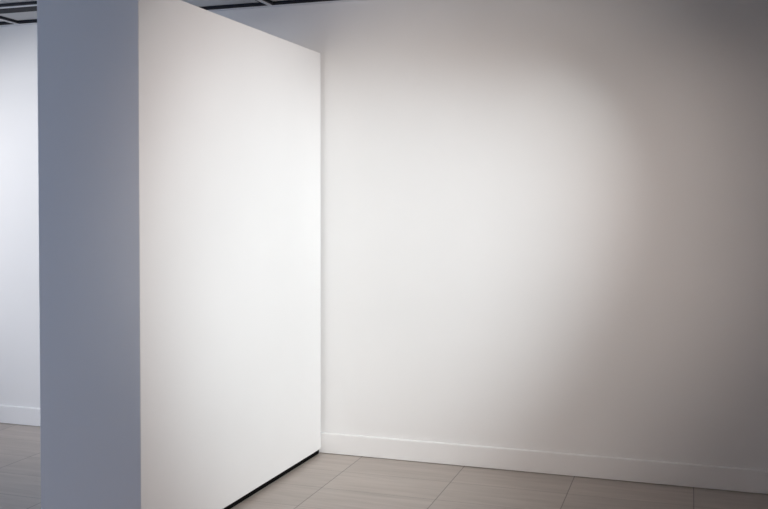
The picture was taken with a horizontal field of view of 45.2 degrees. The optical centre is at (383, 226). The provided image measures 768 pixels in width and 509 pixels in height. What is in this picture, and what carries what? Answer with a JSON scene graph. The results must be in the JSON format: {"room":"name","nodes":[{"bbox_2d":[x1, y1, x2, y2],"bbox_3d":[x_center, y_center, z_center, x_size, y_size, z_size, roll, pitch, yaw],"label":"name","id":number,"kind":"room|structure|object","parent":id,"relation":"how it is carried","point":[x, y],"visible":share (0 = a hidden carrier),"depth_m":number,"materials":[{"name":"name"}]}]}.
{"room":"museum","nodes":[
{"label":"museum","id":0,"kind":"room"},
{"bbox_2d":[0,0,283,23],"bbox_3d":[-1.411,-1.285,1.794,9.500,0.114,7.800,1,1,18],"label":"ceiling","id":1,"kind":"structure","parent":0,"point":[30,15],"depth_m":5.51,"materials":[{"name":"black"}]},
{"bbox_2d":[0,6,36,13],"bbox_3d":[-2.573,-1.331,5.741,2.200,0.018,0.105,1,1,18],"label":"ceiling vent","id":2,"kind":"object","parent":1,"relation":"in","point":[31,8],"visible":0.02,"depth_m":5.61,"materials":[{"name":"metal"}]},
{"bbox_2d":[0,0,270,23],"bbox_3d":[-1.411,-1.226,1.795,9.200,0.004,7.500,1,1,18],"label":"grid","id":3,"kind":"object","parent":1,"relation":"attached to","point":[261,1],"visible":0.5,"depth_m":5.52,"materials":[{"name":"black metal"}]},
{"bbox_2d":[0,0,767,469],"bbox_3d":[-0.204,-0.162,5.452,9.500,3.000,0.150,1,1,18],"label":"wall","id":4,"kind":"structure","parent":0,"point":[544,223],"depth_m":5.04,"materials":[{"name":"paint"}]},
{"bbox_2d":[0,0,335,24],"bbox_3d":[-0.232,-1.320,5.333,9.200,0.014,0.040,1,1,18],"label":"trim","id":5,"kind":"structure","parent":4,"relation":"attached to","point":[284,1],"depth_m":5.53,"materials":[{"name":"metal"}]},
{"bbox_2d":[0,0,361,26],"bbox_3d":[-0.230,-1.315,5.342,9.200,0.024,0.022,1,1,18],"label":"trim","id":6,"kind":"structure","parent":4,"relation":"attached to","point":[336,0],"depth_m":5.48,"materials":[{"name":"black metal"}]},
{"bbox_2d":[0,405,767,493],"bbox_3d":[-0.231,1.278,5.409,9.200,0.118,0.014,1,1,18],"label":"baseboard","id":7,"kind":"structure","parent":4,"relation":"attached to","point":[592,466],"depth_m":5.05,"materials":[{"name":"paint"}]},
{"bbox_2d":[0,423,767,508],"bbox_3d":[-1.414,1.486,1.862,9.500,0.120,7.800,1,1,18],"label":"floor","id":8,"kind":"structure","parent":0,"point":[326,480],"depth_m":4.76,"materials":[{"name":"tile"}]},
{"bbox_2d":[37,0,320,508],"bbox_3d":[-0.910,0.183,4.644,0.500,2.349,1.805,1,1,20],"label":"wall","id":9,"kind":"structure","parent":8,"relation":"on","point":[179,142],"depth_m":3.95,"materials":[{"name":"paint"}]}
]}

